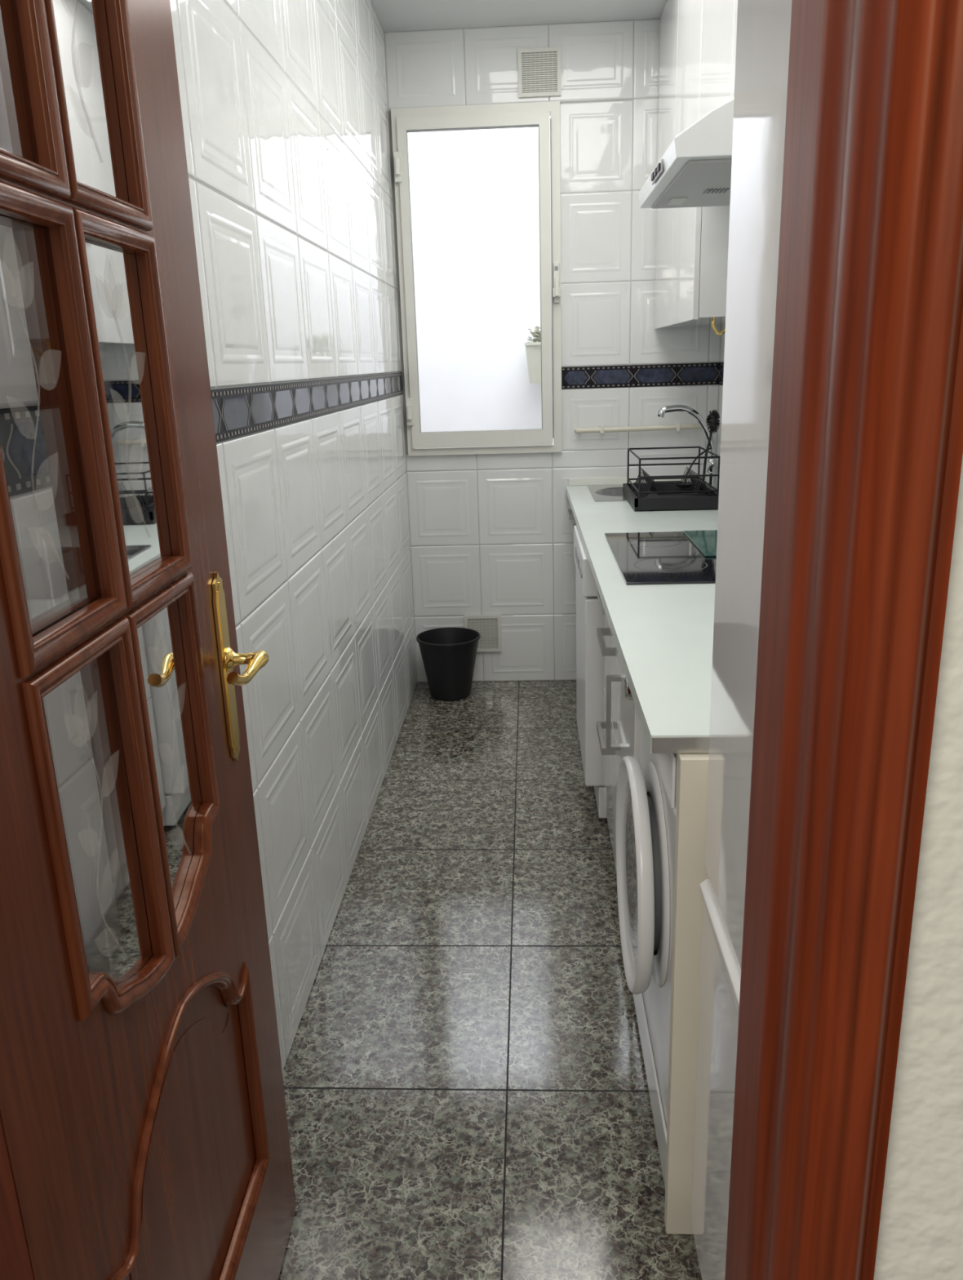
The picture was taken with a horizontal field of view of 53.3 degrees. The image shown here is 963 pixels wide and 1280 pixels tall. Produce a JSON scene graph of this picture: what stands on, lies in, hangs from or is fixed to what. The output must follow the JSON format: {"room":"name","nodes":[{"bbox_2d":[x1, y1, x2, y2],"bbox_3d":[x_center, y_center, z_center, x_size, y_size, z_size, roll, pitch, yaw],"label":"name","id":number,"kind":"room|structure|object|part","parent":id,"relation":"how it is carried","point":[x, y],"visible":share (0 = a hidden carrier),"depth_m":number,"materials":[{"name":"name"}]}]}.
{"room":"kitchen","nodes":[
{"label":"kitchen","id":0,"kind":"room"},
{"bbox_2d":[0,0,417,1071],"bbox_3d":[-0.480,-0.589,2.412,0.124,2.660,3.750,-1,16,3],"label":"wall","id":1,"kind":"structure","parent":0,"point":[285,112],"depth_m":2.18,"materials":[{"name":"white tile"}]},
{"bbox_2d":[0,0,296,1279],"bbox_3d":[-0.410,0.121,1.053,0.165,2.034,0.741,0,16,7],"label":"door","id":2,"kind":"structure","parent":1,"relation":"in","point":[143,1109],"depth_m":1.01,"materials":[{"name":"brown wood"}]},
{"bbox_3d":[-0.418,-0.549,0.722,0.033,0.372,0.214,-1,16,2],"label":"pane moulding","id":3,"kind":"part","parent":2,"relation":"part of","materials":[{"name":"brown wood"}]},
{"bbox_3d":[-0.388,-0.550,0.721,0.018,0.372,0.214,-1,16,2],"label":"pane moulding","id":4,"kind":"part","parent":2,"relation":"part of","materials":[{"name":"brown wood"}]},
{"bbox_3d":[-0.407,-0.182,0.828,0.033,0.384,0.214,-1,16,2],"label":"pane moulding","id":5,"kind":"part","parent":2,"relation":"part of","materials":[{"name":"brown wood"}]},
{"bbox_3d":[-0.377,-0.183,0.827,0.018,0.384,0.214,-1,16,2],"label":"pane moulding","id":6,"kind":"part","parent":2,"relation":"part of","materials":[{"name":"brown wood"}]},
{"bbox_3d":[-0.395,-0.609,0.928,0.004,0.340,0.180,-1,16,2],"label":"glass pane","id":7,"kind":"part","parent":2,"relation":"part of","materials":[{"name":"clear glass"}]},
{"bbox_3d":[-0.384,-0.610,0.928,0.018,0.372,0.212,-1,16,2],"label":"pane moulding","id":8,"kind":"part","parent":2,"relation":"part of","materials":[{"name":"brown wood"}]},
{"bbox_3d":[-0.365,0.201,0.939,0.018,0.408,0.214,-1,16,2],"label":"pane moulding","id":9,"kind":"part","parent":2,"relation":"part of","materials":[{"name":"brown wood"}]},
{"bbox_3d":[-0.395,0.202,0.939,0.033,0.408,0.214,-1,16,2],"label":"pane moulding","id":10,"kind":"part","parent":2,"relation":"part of","materials":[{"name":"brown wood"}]},
{"bbox_3d":[-0.384,-0.243,1.034,0.004,0.352,0.180,-1,16,2],"label":"glass pane","id":11,"kind":"part","parent":2,"relation":"part of","materials":[{"name":"clear glass"}]},
{"bbox_3d":[-0.372,-0.243,1.034,0.018,0.384,0.212,-1,16,2],"label":"pane moulding","id":12,"kind":"part","parent":2,"relation":"part of","materials":[{"name":"brown wood"}]},
{"bbox_3d":[-0.376,0.201,0.939,0.004,0.375,0.182,-1,16,2],"label":"glass pane","id":13,"kind":"part","parent":2,"relation":"part of","materials":[{"name":"clear glass"}]},
{"bbox_3d":[-0.372,0.141,1.145,0.004,0.375,0.180,-1,16,2],"label":"glass pane","id":14,"kind":"part","parent":2,"relation":"part of","materials":[{"name":"clear glass"}]},
{"bbox_3d":[-0.360,0.141,1.145,0.018,0.408,0.212,-1,16,2],"label":"pane moulding","id":15,"kind":"part","parent":2,"relation":"part of","materials":[{"name":"brown wood"}]},
{"bbox_3d":[-0.349,0.652,1.191,0.017,0.473,0.501,-1,16,2],"label":"panel moulding","id":16,"kind":"part","parent":2,"relation":"part of","materials":[{"name":"brown wood"}]},
{"bbox_3d":[-0.366,0.653,1.191,0.018,0.454,0.482,-1,16,2],"label":"panel","id":17,"kind":"part","parent":2,"relation":"part of","materials":[{"name":"brown wood"}]},
{"bbox_3d":[-0.354,0.041,1.335,0.007,0.278,0.042,-1,16,2],"label":"handle plate","id":18,"kind":"part","parent":2,"relation":"part of","materials":[{"name":"gold metal"}]},
{"bbox_3d":[-0.324,0.039,1.286,0.059,0.034,0.124,-1,16,2],"label":"lever handle","id":19,"kind":"part","parent":2,"relation":"part of","materials":[{"name":"gold metal"}]},
{"bbox_2d":[0,372,403,497],"bbox_3d":[-0.421,-0.591,2.358,0.006,0.088,3.654,-1,16,3],"label":"tile","id":20,"kind":"object","parent":1,"relation":"attached to","point":[237,411],"depth_m":1.81,"materials":[{"name":"grey tile"}]},
{"bbox_2d":[278,680,702,1279],"bbox_3d":[0.106,1.009,1.701,3.200,0.050,5.910,-1,16,3],"label":"floor","id":21,"kind":"structure","parent":0,"point":[466,1090],"depth_m":2.09,"materials":[{"name":"stone"}]},
{"bbox_2d":[416,626,480,701],"bbox_3d":[-0.141,0.112,4.241,0.282,0.273,0.282,-1,16,3],"label":"waste bin","id":22,"kind":"object","parent":21,"relation":"on","point":[448,655],"visible":1,"depth_m":4.17,"materials":[{"name":"black plastic"}]},
{"bbox_2d":[567,509,576,666],"bbox_3d":[0.672,-0.119,3.892,0.619,0.862,0.795,-1,16,3],"label":"base cabinet","id":23,"kind":"object","parent":21,"relation":"on","point":[570,512],"visible":0.13,"depth_m":4.20,"materials":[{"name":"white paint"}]},
{"bbox_3d":[0.378,-0.523,3.996,0.034,0.020,0.160,-1,16,3],"label":"handle","id":24,"kind":"part","parent":23,"relation":"part of","materials":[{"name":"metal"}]},
{"bbox_3d":[0.360,-0.412,3.615,0.034,0.020,0.160,-1,16,3],"label":"handle","id":25,"kind":"part","parent":23,"relation":"part of","materials":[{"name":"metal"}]},
{"bbox_3d":[0.414,-0.219,4.082,0.018,0.757,0.394,-1,16,3],"label":"door","id":26,"kind":"part","parent":23,"relation":"part of","materials":[{"name":"white paint"}]},
{"bbox_2d":[566,484,718,753],"bbox_3d":[0.619,-0.257,2.765,0.640,0.028,2.900,-1,16,3],"label":"countertop","id":27,"kind":"structure","parent":23,"relation":"on","point":[663,634],"depth_m":1.95,"materials":[{"name":"laminate"}]},
{"bbox_2d":[587,484,627,502],"bbox_3d":[0.673,-0.530,3.900,0.455,0.149,0.460,-1,16,3],"label":"sink","id":28,"kind":"object","parent":27,"relation":"in","point":[613,492],"visible":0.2,"depth_m":3.98,"materials":[{"name":"metal"}]},
{"bbox_2d":[568,476,707,485],"bbox_3d":[0.692,-0.688,4.142,0.628,0.030,0.014,-1,16,3],"label":"trim strip","id":29,"kind":"object","parent":27,"relation":"on","point":[601,481],"depth_m":4.14,"materials":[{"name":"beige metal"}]},
{"bbox_2d":[604,531,715,584],"bbox_3d":[0.618,-0.236,2.630,0.508,0.006,0.695,-1,16,3],"label":"cooktop","id":30,"kind":"object","parent":27,"relation":"in","point":[668,557],"visible":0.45,"depth_m":2.56,"materials":[{"name":"black glass"}]},
{"bbox_2d":[683,529,717,556],"bbox_3d":[0.736,-0.281,2.749,0.255,0.006,0.380,-1,16,3],"label":"glass cutting board","id":31,"kind":"object","parent":30,"relation":"on","point":[705,541],"visible":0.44,"depth_m":2.77,"materials":[{"name":"green glass"}]},
{"bbox_2d":[622,446,719,510],"bbox_3d":[0.707,-0.610,3.583,0.312,0.181,0.440,-1,16,3],"label":"dish rack","id":32,"kind":"object","parent":27,"relation":"on","point":[651,495],"visible":0.98,"depth_m":3.43,"materials":[{"name":"black plastic"}]},
{"bbox_2d":[622,481,718,510],"bbox_3d":[0.709,-0.543,3.602,0.312,0.042,0.440,-1,16,3],"label":"drip tray","id":33,"kind":"object","parent":32,"relation":"on","point":[704,498],"depth_m":3.40,"materials":[{"name":"black plastic"}]},
{"bbox_2d":[675,447,711,488],"bbox_3d":[0.776,-0.625,3.490,0.142,0.141,0.064,-4,16,-8],"label":"ladle","id":34,"kind":"object","parent":32,"relation":"in","point":[681,485],"visible":0.96,"depth_m":3.50,"materials":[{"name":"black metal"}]},
{"bbox_2d":[702,409,719,479],"bbox_3d":[0.870,-0.740,3.642,0.062,0.260,0.052,-1,16,3],"label":"dish brush","id":35,"kind":"object","parent":32,"relation":"in","point":[713,420],"visible":0.99,"depth_m":3.61,"materials":[{"name":"black plastic"}]},
{"bbox_3d":[0.859,-0.717,3.640,0.048,0.217,0.015,-10,18,-28],"label":"brush handle","id":36,"kind":"part","parent":35,"relation":"part of","materials":[{"name":"black plastic"}]},
{"bbox_3d":[0.558,0.148,1.375,0.623,0.024,0.003,-1,16,3],"label":"edge trim","id":37,"kind":"part","parent":27,"relation":"part of","materials":[{"name":"metal"}]},
{"bbox_2d":[657,404,718,489],"bbox_3d":[0.828,-0.758,3.812,0.253,0.340,0.141,-1,16,3],"label":"kitchen faucet","id":38,"kind":"object","parent":27,"relation":"on","point":[712,463],"visible":0.8,"depth_m":3.82,"materials":[{"name":"silver metal"}]},
{"bbox_3d":[0.822,-0.828,3.837,0.239,0.221,0.027,-1,16,3],"label":"spout","id":39,"kind":"part","parent":38,"relation":"part of","materials":[{"name":"silver metal"}]},
{"bbox_3d":[0.923,-0.710,3.798,0.013,0.060,0.096,1,16,9],"label":"lever","id":40,"kind":"part","parent":38,"relation":"part of","materials":[{"name":"silver metal"}]},
{"bbox_2d":[573,524,606,817],"bbox_3d":[0.636,0.075,3.194,0.634,0.842,0.595,-1,16,3],"label":"base cabinet","id":41,"kind":"object","parent":21,"relation":"on","point":[589,616],"visible":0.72,"depth_m":2.96,"materials":[{"name":"white wood"}]},
{"bbox_3d":[0.352,-0.266,3.109,0.081,0.118,0.591,-1,16,3],"label":"control panel","id":42,"kind":"part","parent":41,"relation":"part of","materials":[{"name":"white ceramic"}]},
{"bbox_3d":[0.367,0.088,3.211,0.073,0.605,0.591,-1,16,3],"label":"door","id":43,"kind":"part","parent":41,"relation":"part of","materials":[{"name":"white wood"}]},
{"bbox_3d":[0.399,0.433,3.310,0.031,0.105,0.591,-1,16,3],"label":"kick plate","id":44,"kind":"part","parent":41,"relation":"part of","materials":[{"name":"white ceramic"}]},
{"bbox_2d":[596,590,618,870],"bbox_3d":[0.624,0.235,2.673,0.597,0.862,0.455,-1,16,3],"label":"drawer unit","id":45,"kind":"object","parent":21,"relation":"on","point":[609,651],"visible":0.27,"depth_m":2.62,"materials":[{"name":"white paint"}]},
{"bbox_3d":[0.329,-0.102,2.530,0.034,0.020,0.200,-1,16,3],"label":"handle","id":46,"kind":"part","parent":45,"relation":"part of","materials":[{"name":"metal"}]},
{"bbox_3d":[0.340,0.268,2.637,0.034,0.020,0.200,-1,16,3],"label":"handle","id":47,"kind":"part","parent":45,"relation":"part of","materials":[{"name":"metal"}]},
{"bbox_3d":[0.332,0.004,2.560,0.034,0.020,0.200,-1,16,3],"label":"handle","id":48,"kind":"part","parent":45,"relation":"part of","materials":[{"name":"metal"}]},
{"bbox_3d":[0.373,0.381,2.728,0.018,0.361,0.451,-1,16,3],"label":"drawer","id":49,"kind":"part","parent":45,"relation":"part of","materials":[{"name":"white paint"}]},
{"bbox_3d":[0.363,0.075,2.639,0.018,0.268,0.451,-1,16,3],"label":"drawer","id":50,"kind":"part","parent":45,"relation":"part of","materials":[{"name":"white paint"}]},
{"bbox_2d":[606,655,640,777],"bbox_3d":[0.604,0.354,2.264,0.597,0.862,0.391,-1,16,3],"label":"base cabinet","id":51,"kind":"object","parent":21,"relation":"on","point":[628,720],"visible":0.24,"depth_m":2.29,"materials":[{"name":"white paint"}]},
{"bbox_3d":[0.324,0.179,2.351,0.034,0.190,0.020,-1,16,3],"label":"handle","id":52,"kind":"part","parent":51,"relation":"part of","materials":[{"name":"metal"}]},
{"bbox_3d":[0.347,0.309,2.263,0.018,0.757,0.387,-1,16,3],"label":"cabinet door","id":53,"kind":"part","parent":51,"relation":"part of","materials":[{"name":"white paint"}]},
{"bbox_2d":[615,675,678,1187],"bbox_3d":[0.583,0.493,1.791,0.622,0.862,0.579,-1,16,3],"label":"washing machine","id":54,"kind":"object","parent":21,"relation":"on","point":[646,811],"visible":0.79,"depth_m":1.70,"materials":[{"name":"white metal"}]},
{"bbox_3d":[0.289,0.436,1.807,0.014,0.341,0.341,-1,16,3],"label":"door glass","id":55,"kind":"part","parent":54,"relation":"part of","materials":[{"name":"clear glass"}]},
{"bbox_3d":[0.334,0.844,1.905,0.005,0.100,0.571,-1,16,3],"label":"kick plate","id":56,"kind":"part","parent":54,"relation":"part of","materials":[{"name":"white ceramic"}]},
{"bbox_3d":[0.310,0.142,1.702,0.010,0.113,0.571,-1,16,3],"label":"control panel","id":57,"kind":"part","parent":54,"relation":"part of","materials":[{"name":"white plastic"}]},
{"bbox_3d":[0.293,0.195,1.516,0.005,0.085,0.150,-1,16,3],"label":"detergent drawer","id":58,"kind":"part","parent":54,"relation":"part of","materials":[{"name":"white plastic"}]},
{"bbox_2d":[664,752,708,1234],"bbox_3d":[0.589,0.578,1.493,0.581,0.864,0.027,-1,16,3],"label":"end panel","id":59,"kind":"object","parent":21,"relation":"on","point":[690,871],"visible":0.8,"depth_m":1.48,"materials":[{"name":"beige plastic"}]},
{"bbox_2d":[690,0,791,1279],"bbox_3d":[0.567,0.126,1.014,0.551,2.000,0.597,-1,16,3],"label":"refrigerator","id":60,"kind":"object","parent":21,"relation":"on","point":[763,26],"visible":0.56,"depth_m":1.12,"materials":[{"name":"metal"}]},
{"bbox_3d":[0.338,0.735,1.202,0.044,0.620,0.597,-1,16,3],"label":"freezer door","id":61,"kind":"part","parent":60,"relation":"part of","materials":[{"name":"metal"}]},
{"bbox_2d":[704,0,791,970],"bbox_3d":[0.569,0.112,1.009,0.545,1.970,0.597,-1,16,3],"label":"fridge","id":62,"kind":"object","parent":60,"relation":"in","point":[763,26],"depth_m":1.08,"materials":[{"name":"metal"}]},
{"bbox_2d":[369,0,666,32],"bbox_3d":[0.026,-1.624,0.965,3.200,0.100,5.960,-1,16,3],"label":"ceiling","id":63,"kind":"structure","parent":0,"point":[393,15],"depth_m":3.56,"materials":[{"name":"paint"}]},
{"bbox_2d":[384,18,721,682],"bbox_3d":[0.333,-1.111,4.126,1.340,2.660,0.154,-1,16,3],"label":"wall","id":64,"kind":"structure","parent":0,"point":[491,534],"depth_m":4.01,"materials":[{"name":"white tile"}]},
{"bbox_2d":[391,101,562,456],"bbox_3d":[-0.005,-1.451,3.956,0.663,1.348,0.122,-1,16,3],"label":"window","id":65,"kind":"structure","parent":64,"relation":"in","point":[545,116],"depth_m":3.91,"materials":[{"name":"beige metal"}]},
{"bbox_3d":[0.306,-1.454,3.902,0.032,0.155,0.050,-1,16,3],"label":"handle","id":66,"kind":"part","parent":65,"relation":"part of","materials":[{"name":"beige metal"}]},
{"bbox_2d":[464,614,502,652],"bbox_3d":[0.006,-0.029,4.370,0.166,0.171,0.010,-1,16,3],"label":"air vent","id":67,"kind":"object","parent":64,"relation":"in","point":[489,626],"visible":0.73,"depth_m":4.36,"materials":[{"name":"plastic"}]},
{"bbox_2d":[466,618,498,648],"bbox_3d":[0.006,-0.030,4.371,0.140,0.145,0.005,-1,16,3],"label":"vent grille","id":68,"kind":"object","parent":67,"relation":"attached to","point":[488,628],"depth_m":4.37,"materials":[{"name":"plastic"}]},
{"bbox_2d":[517,46,560,97],"bbox_3d":[0.225,-2.204,3.727,0.165,0.167,0.010,-1,16,3],"label":"air vent","id":69,"kind":"object","parent":64,"relation":"in","point":[539,68],"visible":1,"depth_m":3.73,"materials":[{"name":"plastic"}]},
{"bbox_2d":[521,51,557,93],"bbox_3d":[0.225,-2.204,3.728,0.139,0.141,0.005,-1,16,3],"label":"vent grille","id":70,"kind":"object","parent":69,"relation":"attached to","point":[539,68],"depth_m":3.73,"materials":[{"name":"plastic"}]},
{"bbox_2d":[574,422,702,433],"bbox_3d":[0.664,-0.898,4.070,0.540,0.032,0.046,-1,16,3],"label":"gas pipe","id":71,"kind":"object","parent":64,"relation":"attached to","point":[677,426],"visible":0.94,"depth_m":4.05,"materials":[{"name":"beige plastic"}]},
{"bbox_2d":[561,362,719,389],"bbox_3d":[0.679,-1.110,4.030,0.686,0.088,0.006,-1,16,3],"label":"tile","id":72,"kind":"object","parent":64,"relation":"attached to","point":[685,374],"depth_m":4.03,"materials":[{"name":"tile"}]},
{"bbox_2d":[716,324,725,459],"bbox_3d":[0.975,-0.616,2.348,0.124,2.660,3.780,-1,16,3],"label":"wall","id":73,"kind":"structure","parent":0,"point":[722,336],"depth_m":3.99,"materials":[{"name":"white tile"}]},
{"bbox_2d":[638,98,733,208],"bbox_3d":[0.656,-1.183,2.335,0.482,0.149,0.700,-1,16,3],"label":"extractor hood","id":74,"kind":"object","parent":73,"relation":"attached to","point":[695,171],"visible":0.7,"depth_m":2.15,"materials":[{"name":"white metal"}]},
{"bbox_2d":[654,0,729,328],"bbox_3d":[0.808,-1.691,3.331,0.272,1.129,0.970,-1,16,3],"label":"upper cabinet","id":75,"kind":"object","parent":73,"relation":"attached to","point":[691,246],"visible":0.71,"depth_m":3.16,"materials":[{"name":"white paint"}]},
{"bbox_3d":[0.693,-1.755,3.571,0.018,1.126,0.482,-1,16,3],"label":"door","id":76,"kind":"part","parent":75,"relation":"part of","materials":[{"name":"white paint"}]},
{"bbox_3d":[0.670,-1.620,3.106,0.018,1.126,0.482,-1,16,3],"label":"door","id":77,"kind":"part","parent":75,"relation":"part of","materials":[{"name":"white paint"}]},
{"bbox_2d":[711,318,724,335],"bbox_3d":[0.772,-1.015,3.108,0.054,0.055,0.010,-1,16,3],"label":"hook","id":78,"kind":"object","parent":75,"relation":"attached to","point":[713,326],"visible":0.87,"depth_m":3.11,"materials":[{"name":"gold metal"}]},
{"bbox_2d":[699,0,737,119],"bbox_3d":[0.756,-1.628,2.337,0.272,0.694,0.962,-1,16,3],"label":"upper cabinet","id":79,"kind":"object","parent":73,"relation":"attached to","point":[719,19],"visible":0.05,"depth_m":2.58,"materials":[{"name":"white paint"}]},
{"bbox_3d":[0.618,-1.557,2.113,0.018,0.691,0.478,-1,16,3],"label":"door","id":80,"kind":"part","parent":79,"relation":"part of","materials":[{"name":"white paint"}]},
{"bbox_2d":[719,362,724,384],"bbox_3d":[0.911,-0.612,2.287,0.006,0.088,3.654,-1,16,3],"label":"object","id":81,"kind":"structure","parent":73,"relation":"attached to","point":[722,364],"depth_m":3.97,"materials":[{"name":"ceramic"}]},
{"bbox_2d":[873,453,962,1279],"bbox_3d":[0.027,-0.056,0.514,3.200,2.660,0.140,-1,16,3],"label":"wall","id":82,"kind":"structure","parent":0,"point":[921,1232],"depth_m":0.51,"materials":[{"name":"beige paint"}]},
{"bbox_2d":[0,1116,34,1279],"bbox_3d":[-0.400,0.207,0.605,0.048,2.130,0.161,-1,16,3],"label":"door frame","id":83,"kind":"structure","parent":82,"relation":"attached to","point":[15,1261],"depth_m":0.74,"materials":[{"name":"brown wood"}]},
{"bbox_2d":[724,0,962,1279],"bbox_3d":[0.199,0.198,0.573,0.048,2.130,0.161,-1,16,3],"label":"door frame","id":84,"kind":"structure","parent":82,"relation":"attached to","point":[865,451],"depth_m":0.47,"materials":[{"name":"brown wood"}]},
{"label":"outside","id":85,"kind":"structure","parent":0,"visible":0},
{"bbox_2d":[407,127,553,443],"bbox_3d":[0.252,-1.990,5.300,4.000,4.700,0.100,-1,16,3],"label":"wall","id":86,"kind":"structure","parent":85,"point":[475,202],"depth_m":5.26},
{"bbox_2d":[524,326,552,383],"bbox_3d":[0.331,-1.561,5.253,0.190,0.298,0.190,-1,16,3],"label":"hanging planter","id":87,"kind":"object","parent":86,"relation":"hanging from","point":[533,348],"visible":0.36,"depth_m":5.21,"materials":[{"name":"plastic"}]}
]}

